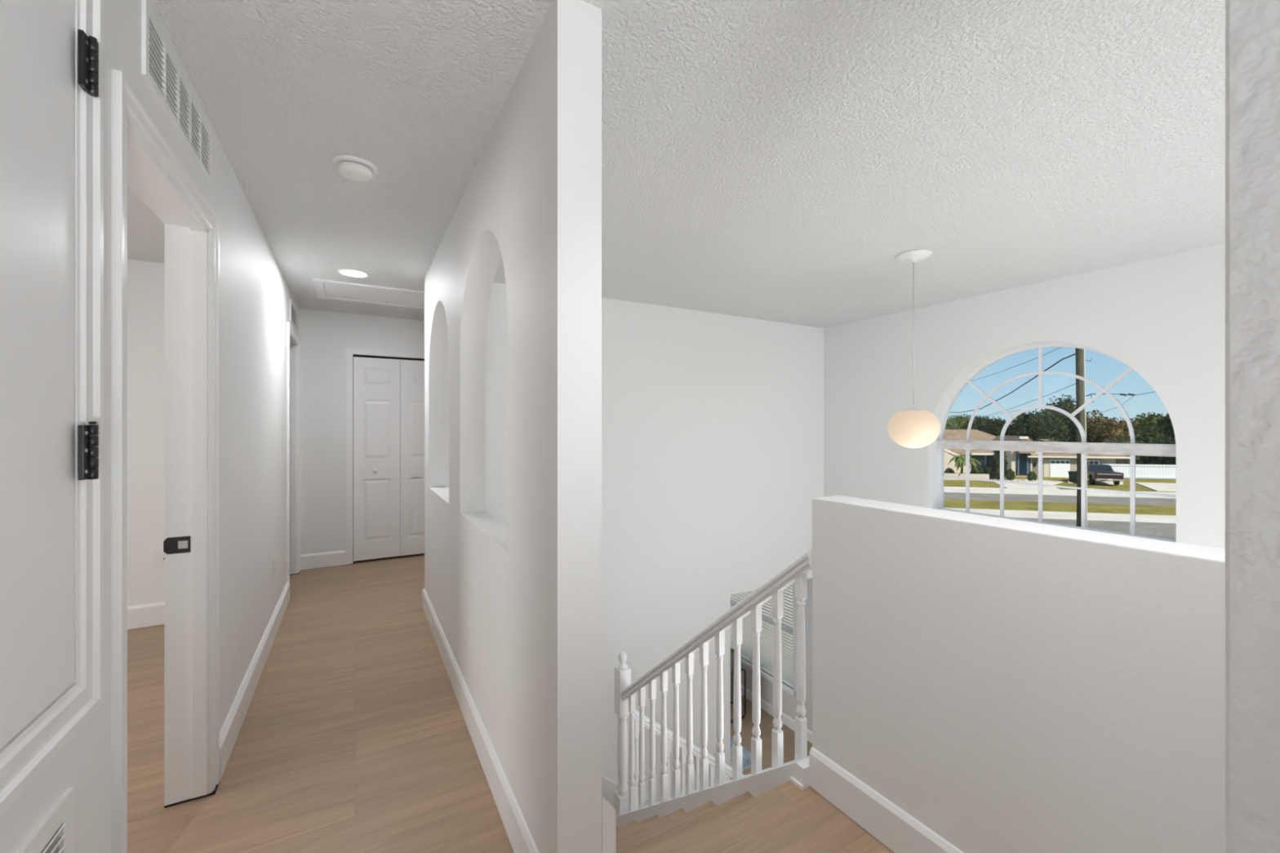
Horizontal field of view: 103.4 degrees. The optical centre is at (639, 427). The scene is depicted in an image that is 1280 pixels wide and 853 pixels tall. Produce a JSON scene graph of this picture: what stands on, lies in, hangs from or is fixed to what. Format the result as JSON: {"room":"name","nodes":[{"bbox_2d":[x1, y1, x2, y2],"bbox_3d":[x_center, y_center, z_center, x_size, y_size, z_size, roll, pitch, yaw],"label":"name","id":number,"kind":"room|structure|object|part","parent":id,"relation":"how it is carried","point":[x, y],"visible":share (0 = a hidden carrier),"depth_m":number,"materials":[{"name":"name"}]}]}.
{"room":"upstairs hallway","nodes":[
{"label":"upstairs hallway","id":0,"kind":"room"},
{"bbox_2d":[127,259,164,606],"bbox_3d":[-4.257,0.110,2.894,3.420,2.440,0.100,0,0,-29],"label":"wall","id":1,"kind":"structure","parent":0,"point":[145,279],"depth_m":3.37,"materials":[{"name":"white paint"}]},
{"bbox_2d":[127,601,164,629],"bbox_3d":[-4.229,1.252,2.844,3.420,0.150,0.015,0,0,-29],"label":"baseboard","id":2,"kind":"structure","parent":1,"relation":"attached to","point":[148,615],"depth_m":3.37,"materials":[{"name":"white paint"}]},
{"bbox_2d":[153,550,164,568],"bbox_3d":[-3.214,0.885,3.416,0.112,0.115,0.014,0,0,-29],"label":"cable plate","id":3,"kind":"object","parent":1,"relation":"attached to","point":[159,555],"visible":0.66,"depth_m":3.40,"materials":[{"name":"white plastic"}]},
{"bbox_2d":[0,0,298,852],"bbox_3d":[-1.309,0.110,1.266,0.120,2.440,8.090,0,0,-29],"label":"wall","id":4,"kind":"structure","parent":0,"point":[255,295],"depth_m":2.11,"materials":[{"name":"white paint"}]},
{"bbox_2d":[16,786,74,852],"bbox_3d":[-0.825,0.946,0.537,0.009,0.568,0.905,0,0,-29],"label":"air vent","id":5,"kind":"object","parent":4,"relation":"in","point":[55,833],"visible":1,"depth_m":0.88,"materials":[{"name":"white metal"}]},
{"bbox_2d":[0,0,103,814],"bbox_3d":[-0.822,-0.268,0.531,0.050,1.631,1.079,0,0,-29],"label":"door","id":6,"kind":"structure","parent":4,"relation":"in","point":[51,51],"depth_m":0.86,"materials":[{"name":"white paint"}]},
{"bbox_3d":[-0.829,-0.268,0.528,0.023,1.477,0.925,0,0,-29],"label":"panel","id":7,"kind":"part","parent":6,"relation":"part of","materials":[{"name":"white paint"}]},
{"bbox_2d":[111,68,219,852],"bbox_3d":[-1.413,0.277,1.464,0.141,2.106,0.910,0,0,-29],"label":"door","id":8,"kind":"structure","parent":4,"relation":"in","point":[143,159],"depth_m":1.78,"materials":[{"name":"white paint"}]},
{"bbox_3d":[-1.634,0.415,1.785,0.072,0.058,0.004,0,0,-29],"label":"strike plate","id":9,"kind":"part","parent":8,"relation":"part of","materials":[{"name":"black metal"}]},
{"bbox_2d":[142,0,211,184],"bbox_3d":[-1.387,-0.970,1.536,0.010,0.190,0.652,0,0,-29],"label":"air vent","id":10,"kind":"object","parent":4,"relation":"in","point":[161,70],"visible":1,"depth_m":1.45,"materials":[{"name":"white metal"}]},
{"bbox_2d":[219,581,289,781],"bbox_3d":[-2.149,1.257,2.900,0.020,0.140,2.308,0,0,-29],"label":"baseboard","id":11,"kind":"structure","parent":4,"relation":"attached to","point":[229,731],"depth_m":2.41,"materials":[{"name":"white paint"}]},
{"bbox_2d":[289,299,297,330],"bbox_3d":[-2.930,-0.945,4.278,0.010,0.170,0.470,0,0,-29],"label":"air vent","id":12,"kind":"object","parent":4,"relation":"in","point":[293,313],"visible":1,"depth_m":4.24,"materials":[{"name":"white metal"}]},
{"bbox_2d":[287,321,300,582],"bbox_3d":[-2.980,0.256,4.250,0.139,2.146,0.854,0,0,-29],"label":"door","id":13,"kind":"structure","parent":4,"relation":"in","point":[293,340],"depth_m":4.56,"materials":[{"name":"white paint"}]},
{"bbox_2d":[298,308,424,564],"bbox_3d":[-1.931,0.110,5.489,3.180,2.440,0.120,0,0,-29],"label":"wall","id":14,"kind":"structure","parent":0,"point":[324,336],"depth_m":4.83,"materials":[{"name":"white paint"}]},
{"bbox_2d":[300,550,345,569],"bbox_3d":[-3.013,1.257,4.802,0.380,0.140,0.015,0,0,-29],"label":"baseboard","id":15,"kind":"structure","parent":14,"relation":"attached to","point":[319,560],"depth_m":4.80,"materials":[{"name":"white paint"}]},
{"bbox_2d":[345,346,424,564],"bbox_3d":[-2.444,0.274,5.157,0.964,2.101,0.094,0,0,-29],"label":"door","id":16,"kind":"structure","parent":14,"relation":"in","point":[388,394],"depth_m":5.08,"materials":[{"name":"white paint"}]},
{"bbox_2d":[352,356,418,550],"bbox_3d":[-2.624,0.110,5.477,1.120,2.440,0.540,0,0,-29],"label":"door frame","id":17,"kind":"structure","parent":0,"point":[353,357],"depth_m":5.47,"materials":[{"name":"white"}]},
{"bbox_2d":[127,550,893,852],"bbox_3d":[-1.616,1.480,1.443,6.600,0.300,8.700,0,0,-29],"label":"floor","id":18,"kind":"structure","parent":0,"point":[354,736],"depth_m":2.02,"materials":[{"name":"brown wood"}]},
{"bbox_2d":[424,0,601,852],"bbox_3d":[-0.847,0.110,2.541,0.123,2.440,2.820,0,0,-29],"label":"wall","id":19,"kind":"structure","parent":0,"point":[517,605],"depth_m":1.46,"materials":[{"name":"white paint"}]},
{"bbox_2d":[422,588,538,852],"bbox_3d":[0.031,1.257,3.035,2.168,0.140,2.850,0,0,-29],"label":"baseboard","id":20,"kind":"structure","parent":19,"relation":"attached to","point":[520,837],"depth_m":1.94,"materials":[{"name":"white paint"}]},
{"bbox_2d":[447,282,823,802],"bbox_3d":[0.285,1.492,4.728,3.995,5.205,0.120,0,0,-29],"label":"wall","id":21,"kind":"structure","parent":0,"point":[713,424],"depth_m":4.72,"materials":[{"name":"white paint"}]},
{"bbox_2d":[127,0,1225,328],"bbox_3d":[-0.401,-1.185,1.427,8.900,0.150,10.120,0,0,-29],"label":"ceiling","id":22,"kind":"structure","parent":0,"point":[768,160],"depth_m":1.89,"materials":[{"name":"white paint"}]},
{"bbox_2d":[336,268,370,278],"bbox_3d":[-2.054,-1.107,3.629,0.210,0.007,0.210,0,0,-29],"label":"recessed light","id":23,"kind":"object","parent":22,"relation":"in","point":[352,273],"visible":1,"depth_m":3.62,"materials":[{"name":"white plastic"}]},
{"bbox_2d":[331,154,377,182],"bbox_3d":[-1.204,-1.083,2.139,0.172,0.055,0.172,0,0,-29],"label":"smoke detector","id":24,"kind":"object","parent":22,"relation":"attached to","point":[353,168],"visible":1,"depth_m":2.10,"materials":[{"name":"white plastic"}]},
{"bbox_2d":[312,278,424,309],"bbox_3d":[-1.999,-1.103,4.349,1.337,0.014,0.620,0,0,-29],"label":"attic hatch","id":25,"kind":"object","parent":22,"relation":"attached to","point":[335,290],"visible":0.58,"depth_m":4.19,"materials":[{"name":"white paint"}]},
{"bbox_3d":[-1.999,-1.107,4.349,1.205,0.005,0.488,0,0,-29],"label":"panel","id":26,"kind":"part","parent":25,"relation":"part of","materials":[{"name":"white paint"}]},
{"bbox_2d":[888,248,940,448],"bbox_3d":[1.755,-0.489,3.243,0.296,1.242,0.296,0,0,-29],"label":"pendant lamp","id":27,"kind":"object","parent":22,"relation":"hanging from","point":[913,428],"visible":1,"depth_m":3.15,"materials":[{"name":"white glass"}]},
{"bbox_3d":[1.755,-0.610,3.243,0.006,0.920,0.006,0,0,-7],"label":"cord","id":28,"kind":"part","parent":27,"relation":"part of","materials":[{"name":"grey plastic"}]},
{"bbox_3d":[1.755,0.011,3.243,0.296,0.241,0.296,0,0,-29],"label":"globe","id":29,"kind":"part","parent":27,"relation":"part of","materials":[{"name":"white glass"}]},
{"bbox_2d":[730,694,812,779],"bbox_3d":[1.407,4.145,3.420,4.913,0.100,11.820,0,0,-29],"label":"floor","id":30,"kind":"structure","parent":0,"point":[766,725],"depth_m":6.72,"materials":[{"name":"brown wood"}]},
{"bbox_2d":[601,775,754,852],"bbox_3d":[0.172,2.537,3.045,2.146,3.118,2.699,0,0,-29],"label":"staircase","id":31,"kind":"structure","parent":30,"relation":"on","point":[633,837],"depth_m":2.08,"materials":[{"name":"brown wood"}]},
{"bbox_2d":[614,651,631,816],"bbox_3d":[-0.112,2.026,3.236,0.080,1.179,0.080,0,0,-29],"label":"newel post","id":32,"kind":"object","parent":31,"relation":"on","point":[622,671],"visible":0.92,"depth_m":3.21,"materials":[{"name":"white paint"}]},
{"bbox_2d":[627,709,744,808],"bbox_3d":[0.683,2.946,3.740,1.800,2.298,0.074,0,0,-29],"label":"balustrade","id":33,"kind":"object","parent":31,"relation":"attached to","point":[682,747],"visible":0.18,"depth_m":3.50,"materials":[{"name":"white paint"}]},
{"bbox_3d":[0.680,2.553,3.745,1.800,1.512,0.062,0,0,-29],"label":"handrail","id":34,"kind":"part","parent":33,"relation":"part of","materials":[{"name":"white paint"}]},
{"bbox_2d":[615,547,812,827],"bbox_3d":[0.258,1.682,2.576,0.119,2.473,1.584,0,0,-29],"label":"balustrade","id":35,"kind":"object","parent":31,"relation":"on","point":[759,781],"visible":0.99,"depth_m":2.31,"materials":[{"name":"white paint"}]},
{"bbox_3d":[0.258,2.087,2.576,0.119,1.664,1.584,0,0,-29],"label":"rail","id":36,"kind":"part","parent":35,"relation":"part of","materials":[{"name":"white paint"}]},
{"bbox_3d":[0.278,1.086,2.544,0.062,1.280,1.509,0,0,-29],"label":"handrail","id":37,"kind":"part","parent":35,"relation":"part of","materials":[{"name":"white paint"}]},
{"bbox_2d":[730,736,762,771],"bbox_3d":[0.100,4.090,6.683,1.930,0.010,2.250,0,0,-29],"label":"area rug","id":38,"kind":"object","parent":30,"relation":"on","point":[746,755],"visible":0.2,"depth_m":6.25,"materials":[{"name":"fabric"}]},
{"bbox_2d":[730,648,746,722],"bbox_3d":[0.978,3.636,7.252,0.804,0.918,0.704,0,0,-29],"label":"armchair","id":39,"kind":"object","parent":38,"relation":"on","point":[731,649],"visible":0.19,"depth_m":7.10,"materials":[{"name":"black metal"}]},
{"bbox_2d":[730,692,733,700],"bbox_3d":[0.935,3.745,7.228,0.600,0.160,0.620,0,0,-29],"label":"seat cushion","id":40,"kind":"object","parent":39,"relation":"on","point":[731,693],"depth_m":7.07,"materials":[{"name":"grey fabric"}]},
{"bbox_2d":[730,648,733,692],"bbox_3d":[1.186,3.459,7.369,0.225,0.565,0.620,0,0,-29],"label":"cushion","id":41,"kind":"object","parent":39,"relation":"on","point":[731,650],"depth_m":7.08,"materials":[{"name":"grey fabric"}]},
{"bbox_2d":[740,577,812,731],"bbox_3d":[1.615,2.862,7.864,0.190,3.065,4.280,0,0,-29],"label":"wall","id":42,"kind":"structure","parent":0,"point":[789,703],"depth_m":6.82,"materials":[{"name":"grey paint"}]},
{"bbox_2d":[730,582,793,688],"bbox_3d":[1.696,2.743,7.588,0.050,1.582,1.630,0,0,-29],"label":"window blind","id":43,"kind":"object","parent":42,"relation":"attached to","point":[747,632],"visible":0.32,"depth_m":7.28,"materials":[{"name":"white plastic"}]},
{"bbox_3d":[1.696,3.524,7.588,0.040,0.020,1.630,0,0,-29],"label":"rail","id":44,"kind":"part","parent":43,"relation":"part of","materials":[{"name":"white plastic"}]},
{"bbox_3d":[1.699,2.750,7.583,0.003,1.540,1.253,0,0,-29],"label":"ladder cord","id":45,"kind":"part","parent":43,"relation":"part of","materials":[{"name":"white plastic"}]},
{"bbox_2d":[731,601,795,695],"bbox_3d":[1.711,2.783,7.596,0.185,1.665,1.760,0,0,-29],"label":"window","id":46,"kind":"structure","parent":42,"relation":"attached to","point":[788,688],"depth_m":7.25,"materials":[{"name":"white plastic"}]},
{"bbox_3d":[1.764,2.830,7.626,0.045,0.040,1.620,0,0,-29],"label":"meeting rail","id":47,"kind":"part","parent":46,"relation":"part of","materials":[{"name":"white"}]},
{"bbox_3d":[1.687,3.578,7.583,0.130,0.075,1.760,0,0,-29],"label":"sill","id":48,"kind":"part","parent":46,"relation":"part of","materials":[{"name":"white paint"}]},
{"bbox_2d":[741,684,812,743],"bbox_3d":[1.497,4.022,7.865,0.015,0.140,4.160,0,0,-29],"label":"baseboard","id":49,"kind":"structure","parent":42,"relation":"attached to","point":[766,706],"depth_m":7.17,"materials":[{"name":"white paint"}]},
{"bbox_2d":[808,495,1225,852],"bbox_3d":[0.986,2.178,1.404,0.164,3.834,1.173,0,0,-29],"label":"wall","id":50,"kind":"structure","parent":0,"point":[1008,686],"depth_m":1.31,"materials":[{"name":"white paint"}]},
{"bbox_2d":[823,243,1225,549],"bbox_3d":[3.971,1.593,2.476,0.220,5.605,7.660,0,0,-29],"label":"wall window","id":51,"kind":"structure","parent":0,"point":[1163,317],"depth_m":3.84,"materials":[{"name":"white paint"}]},
{"bbox_2d":[936,342,1176,542],"bbox_3d":[3.171,0.065,4.005,0.075,1.458,1.608,0,0,-29],"label":"window","id":52,"kind":"structure","parent":51,"relation":"attached to","point":[1132,449],"depth_m":3.99,"materials":[{"name":"glass"},{"name":"white vinyl"},{"name":"white paint"}]},
{"bbox_3d":[3.185,0.065,4.013,0.042,1.458,1.608,0,0,-29],"label":"frame","id":53,"kind":"part","parent":52,"relation":"part of","materials":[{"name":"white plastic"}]},
{"bbox_3d":[3.173,0.756,4.006,0.030,0.023,1.560,0,0,-29],"label":"rail","id":54,"kind":"part","parent":52,"relation":"part of","materials":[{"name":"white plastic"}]},
{"bbox_2d":[1225,0,1279,852],"bbox_3d":[0.992,0.110,0.663,0.880,2.440,0.123,0,0,-29],"label":"wall","id":55,"kind":"structure","parent":0,"point":[1252,27],"depth_m":0.48,"materials":[{"name":"white paint"}]},
{"label":"outside","id":56,"kind":"structure","parent":0,"visible":0},
{"bbox_2d":[989,479,1063,490],"bbox_3d":[35.524,5.110,45.432,6.069,0.080,9.640,0,0,25],"label":"driveway","id":57,"kind":"structure","parent":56,"point":[1046,482],"depth_m":44.47,"materials":[{"name":"concrete"}]},
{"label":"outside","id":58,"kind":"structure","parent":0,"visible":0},
{"bbox_2d":[1135,482,1176,491],"bbox_3d":[46.058,5.110,43.762,10.337,0.080,4.996,0,0,-41],"label":"driveway","id":59,"kind":"structure","parent":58,"point":[1157,486],"depth_m":43.85,"materials":[{"name":"concrete"}]},
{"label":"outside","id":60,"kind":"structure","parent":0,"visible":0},
{"bbox_2d":[1067,480,1123,484],"bbox_3d":[42.403,5.100,46.713,5.438,0.080,2.460,0,0,11],"label":"driveway","id":61,"kind":"structure","parent":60,"point":[1088,482],"depth_m":46.35,"materials":[{"name":"concrete"}]},
{"bbox_2d":[1067,471,1076,483],"bbox_3d":[40.211,4.565,46.812,0.660,1.030,0.760,0,0,-29],"label":"wheelie bin","id":62,"kind":"object","parent":61,"relation":"on","point":[1072,474],"visible":0.56,"depth_m":46.72,"materials":[{"name":"black plastic"}]},
{"bbox_2d":[1075,463,1124,484],"bbox_3d":[42.165,4.250,46.499,1.900,1.700,5.385,0,0,26],"label":"pickup truck","id":63,"kind":"object","parent":61,"relation":"on","point":[1104,473],"visible":0.81,"depth_m":44.91,"materials":[{"name":"black paint"}]},
{"bbox_3d":[42.254,3.710,46.681,1.850,0.380,1.380,0,0,26],"label":"cab glass","id":64,"kind":"part","parent":63,"relation":"part of","materials":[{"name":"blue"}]},
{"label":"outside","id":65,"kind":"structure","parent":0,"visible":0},
{"bbox_2d":[943,486,1176,498],"bbox_3d":[40.183,5.100,38.173,134.225,0.040,125.853,0,0,-29],"label":"sidewalk","id":66,"kind":"structure","parent":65,"point":[946,489],"depth_m":39.53,"materials":[{"name":"concrete"}]},
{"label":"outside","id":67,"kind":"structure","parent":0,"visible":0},
{"bbox_2d":[943,472,1176,515],"bbox_3d":[19.045,5.330,68.098,500.000,0.400,500.000,0,0,-29],"label":"lawn","id":68,"kind":"structure","parent":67,"point":[956,504],"depth_m":33.94,"materials":[{"name":"green plant"}]},
{"bbox_2d":[943,467,955,473],"bbox_3d":[31.160,4.635,50.864,0.994,1.278,0.985,0,0,-4],"label":"shrub","id":69,"kind":"object","parent":68,"relation":"on","point":[948,470],"visible":0.5,"depth_m":50.67,"materials":[{"name":"green plant"}]},
{"bbox_2d":[945,415,968,429],"bbox_3d":[52.967,1.573,84.851,7.103,7.188,8.053,0,0,-29],"label":"tree","id":70,"kind":"object","parent":68,"relation":"on","point":[955,425],"visible":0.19,"depth_m":83.78,"materials":[{"name":"green plant"}]},
{"bbox_2d":[947,455,974,473],"bbox_3d":[31.918,3.944,50.142,2.202,2.399,2.118,0,0,-29],"label":"palm tree","id":71,"kind":"object","parent":68,"relation":"on","point":[958,461],"visible":0.79,"depth_m":49.81,"materials":[{"name":"green plant"}]},
{"bbox_2d":[948,413,978,425],"bbox_3d":[57.445,1.328,88.972,6.942,7.667,6.409,0,0,-29],"label":"tree","id":72,"kind":"object","parent":68,"relation":"on","point":[961,417],"visible":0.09,"depth_m":88.65,"materials":[{"name":"green plant"}]},
{"bbox_2d":[943,473,989,480],"bbox_3d":[31.335,4.820,49.541,4.956,0.620,0.300,0,0,14],"label":"wall","id":73,"kind":"structure","parent":68,"relation":"on","point":[986,477],"depth_m":49.32,"materials":[{"name":"beige paint"}]},
{"bbox_2d":[956,457,981,471],"bbox_3d":[32.171,4.050,49.722,1.941,2.192,2.556,0,0,17],"label":"palm tree","id":74,"kind":"object","parent":68,"relation":"on","point":[972,460],"visible":0.59,"depth_m":49.09,"materials":[{"name":"green plant"}]},
{"bbox_2d":[969,466,985,474],"bbox_3d":[33.415,4.508,49.999,1.436,1.486,1.455,0,0,-29],"label":"shrub","id":75,"kind":"object","parent":68,"relation":"on","point":[980,471],"visible":0.48,"depth_m":49.70,"materials":[{"name":"green plant"}]},
{"bbox_2d":[963,414,1013,436],"bbox_3d":[55.942,1.516,80.793,5.668,7.291,7.426,0,0,-29],"label":"tree","id":76,"kind":"object","parent":68,"relation":"on","point":[994,427],"visible":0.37,"depth_m":79.65,"materials":[{"name":"green plant"}]},
{"bbox_2d":[983,462,996,479],"bbox_3d":[34.497,4.337,49.751,1.261,1.794,1.252,0,0,-29],"label":"shrub","id":77,"kind":"object","parent":68,"relation":"on","point":[988,468],"visible":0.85,"depth_m":49.46,"materials":[{"name":"green plant"}]},
{"bbox_2d":[992,450,1008,479],"bbox_3d":[34.982,3.574,49.091,1.332,3.501,1.247,0,0,7],"label":"shrub","id":78,"kind":"object","parent":68,"relation":"on","point":[996,461],"visible":0.67,"depth_m":48.90,"materials":[{"name":"green plant"}]},
{"bbox_2d":[1004,468,1015,479],"bbox_3d":[35.822,4.587,48.913,0.868,1.349,0.848,0,0,-29],"label":"shrub","id":79,"kind":"object","parent":68,"relation":"on","point":[1011,475],"visible":0.98,"depth_m":48.71,"materials":[{"name":"green plant"}]},
{"bbox_2d":[1008,413,1037,435],"bbox_3d":[59.114,1.343,77.394,6.203,7.632,6.024,0,0,-29],"label":"tree","id":80,"kind":"object","parent":68,"relation":"on","point":[1013,420],"visible":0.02,"depth_m":77.94,"materials":[{"name":"green plant"}]},
{"bbox_2d":[1026,471,1037,480],"bbox_3d":[37.302,4.691,48.159,0.818,1.146,0.805,0,0,-29],"label":"shrub","id":81,"kind":"object","parent":68,"relation":"on","point":[1031,476],"visible":0.92,"depth_m":47.98,"materials":[{"name":"green plant"}]},
{"bbox_2d":[943,429,1129,477],"bbox_3d":[38.767,2.839,60.853,24.553,5.218,16.401,0,0,14],"label":"house","id":82,"kind":"structure","parent":68,"relation":"on","point":[1055,464],"depth_m":53.02,"materials":[{"name":"beige paint"}]},
{"bbox_3d":[39.632,3.785,53.005,0.102,2.266,0.120,0,0,14],"label":"door frame","id":83,"kind":"part","parent":82,"relation":"part of","materials":[{"name":"white"}]},
{"bbox_3d":[40.044,3.862,52.941,0.728,2.095,0.050,0,0,14],"label":"door","id":84,"kind":"part","parent":82,"relation":"part of","materials":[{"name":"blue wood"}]},
{"bbox_3d":[43.321,4.325,52.189,1.768,2.107,0.080,0,0,14],"label":"garage door","id":85,"kind":"part","parent":82,"relation":"part of","materials":[{"name":"white metal"}]},
{"bbox_3d":[45.800,4.356,51.584,1.797,2.082,0.080,0,0,14],"label":"garage door","id":86,"kind":"part","parent":82,"relation":"part of","materials":[{"name":"white metal"}]},
{"bbox_2d":[1012,408,1071,441],"bbox_3d":[54.304,1.181,68.560,6.096,7.954,5.800,0,0,-29],"label":"tree","id":87,"kind":"object","parent":68,"relation":"on","point":[1046,425],"visible":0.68,"depth_m":67.32,"materials":[{"name":"green plant"}]},
{"bbox_2d":[1035,394,1084,442],"bbox_3d":[59.475,0.205,71.979,5.874,9.891,6.795,0,0,-29],"label":"tree","id":88,"kind":"object","parent":68,"relation":"on","point":[1068,406],"visible":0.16,"depth_m":70.10,"materials":[{"name":"green plant"}]},
{"bbox_2d":[1075,347,1104,528],"bbox_3d":[17.978,0.404,20.153,1.559,11.848,0.269,0,0,-15],"label":"utility pole","id":89,"kind":"object","parent":68,"relation":"on","point":[1081,395],"visible":0.38,"depth_m":19.93,"materials":[{"name":"brown wood"}]},
{"bbox_2d":[951,383,1075,425],"bbox_3d":[30.826,-1.081,44.708,1.294,1.429,56.288,0,0,27],"label":"power line","id":90,"kind":"object","parent":89,"relation":"attached to","point":[1074,384],"visible":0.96,"depth_m":29.98,"materials":[{"name":"grey metal"}]},
{"bbox_2d":[951,398,1075,422],"bbox_3d":[31.455,-0.978,45.708,1.366,0.516,58.616,0,0,28],"label":"power line","id":91,"kind":"object","parent":89,"relation":"attached to","point":[1073,398],"visible":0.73,"depth_m":24.43,"materials":[{"name":"grey metal"}]},
{"bbox_2d":[955,353,1075,413],"bbox_3d":[25.275,-2.105,39.992,0.896,1.743,43.050,0,0,23],"label":"power line","id":92,"kind":"object","parent":89,"relation":"attached to","point":[1074,353],"visible":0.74,"depth_m":23.45,"materials":[{"name":"grey metal"}]},
{"bbox_2d":[972,346,1061,381],"bbox_3d":[20.921,-3.077,32.559,0.990,0.847,26.134,0,0,18],"label":"power line","id":93,"kind":"object","parent":89,"relation":"attached to","point":[1060,347],"visible":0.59,"depth_m":23.76,"materials":[{"name":"grey metal"}]},
{"bbox_2d":[1104,391,1154,395],"bbox_3d":[23.751,-1.795,23.206,11.528,0.910,0.127,0,0,-29],"label":"power line","id":94,"kind":"object","parent":89,"relation":"attached to","point":[1151,392],"visible":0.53,"depth_m":22.17,"materials":[{"name":"grey metal"}]},
{"bbox_2d":[1120,393,1134,395],"bbox_3d":[20.472,-1.382,21.253,0.871,0.092,0.271,0,0,-29],"label":"cable splice","id":95,"kind":"object","parent":94,"relation":"attached to","point":[1122,394],"visible":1,"depth_m":21.19,"materials":[{"name":"grey metal"}]},
{"bbox_2d":[1072,409,1110,442],"bbox_3d":[62.165,1.356,69.287,4.311,7.883,5.525,0,0,-29],"label":"tree","id":96,"kind":"object","parent":68,"relation":"on","point":[1091,421],"visible":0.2,"depth_m":68.65,"materials":[{"name":"green plant"}]},
{"bbox_2d":[1088,417,1142,442],"bbox_3d":[61.438,1.868,65.352,5.475,6.583,5.426,0,0,-29],"label":"tree","id":97,"kind":"object","parent":68,"relation":"on","point":[1107,429],"visible":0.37,"depth_m":64.58,"materials":[{"name":"green plant"}]},
{"bbox_2d":[1102,434,1164,464],"bbox_3d":[58.855,2.968,59.905,6.266,4.417,5.872,0,0,-29],"label":"tree","id":98,"kind":"object","parent":68,"relation":"on","point":[1140,460],"visible":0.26,"depth_m":59.22,"materials":[{"name":"green plant"}]},
{"bbox_2d":[1102,463,1176,479],"bbox_3d":[50.955,4.359,49.747,9.201,1.441,0.130,0,0,14],"label":"fence","id":99,"kind":"object","parent":68,"relation":"on","point":[1142,471],"visible":0.52,"depth_m":49.89,"materials":[{"name":"white plastic"}]},
{"bbox_2d":[1133,412,1169,442],"bbox_3d":[63.820,1.578,62.921,5.269,7.155,4.689,0,0,-29],"label":"tree","id":100,"kind":"object","parent":68,"relation":"on","point":[1149,423],"visible":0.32,"depth_m":62.53,"materials":[{"name":"green plant"}]},
{"bbox_2d":[1151,436,1176,464],"bbox_3d":[61.190,3.118,57.263,5.864,4.234,5.131,0,0,-29],"label":"tree","id":101,"kind":"object","parent":68,"relation":"on","point":[1166,460],"visible":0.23,"depth_m":57.19,"materials":[{"name":"green plant"}]},
{"bbox_2d":[1153,413,1175,440],"bbox_3d":[65.124,1.360,60.974,4.528,7.586,4.678,0,0,-29],"label":"tree","id":102,"kind":"object","parent":68,"relation":"on","point":[1167,420],"visible":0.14,"depth_m":61.15,"materials":[{"name":"green plant"}]},
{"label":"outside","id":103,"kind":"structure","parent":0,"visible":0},
{"bbox_2d":[1015,517,1176,539],"bbox_3d":[35.944,5.130,20.781,137.367,0.040,129.214,0,0,-29],"label":"road","id":104,"kind":"structure","parent":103,"point":[1166,531],"depth_m":26.03,"materials":[{"name":"grey asphalt"}]},
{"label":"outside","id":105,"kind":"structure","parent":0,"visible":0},
{"bbox_2d":[943,507,1176,523],"bbox_3d":[37.282,5.100,26.270,133.338,0.040,124.904,0,0,-29],"label":"sidewalk","id":106,"kind":"structure","parent":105,"point":[1011,513],"depth_m":29.24,"materials":[{"name":"concrete"}]},
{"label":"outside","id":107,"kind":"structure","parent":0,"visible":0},
{"bbox_2d":[943,492,1176,506],"bbox_3d":[39.212,5.130,34.189,134.362,0.040,125.999,0,0,-29],"label":"road","id":108,"kind":"structure","parent":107,"point":[947,495],"depth_m":36.13,"materials":[{"name":"grey asphalt"}]}
]}

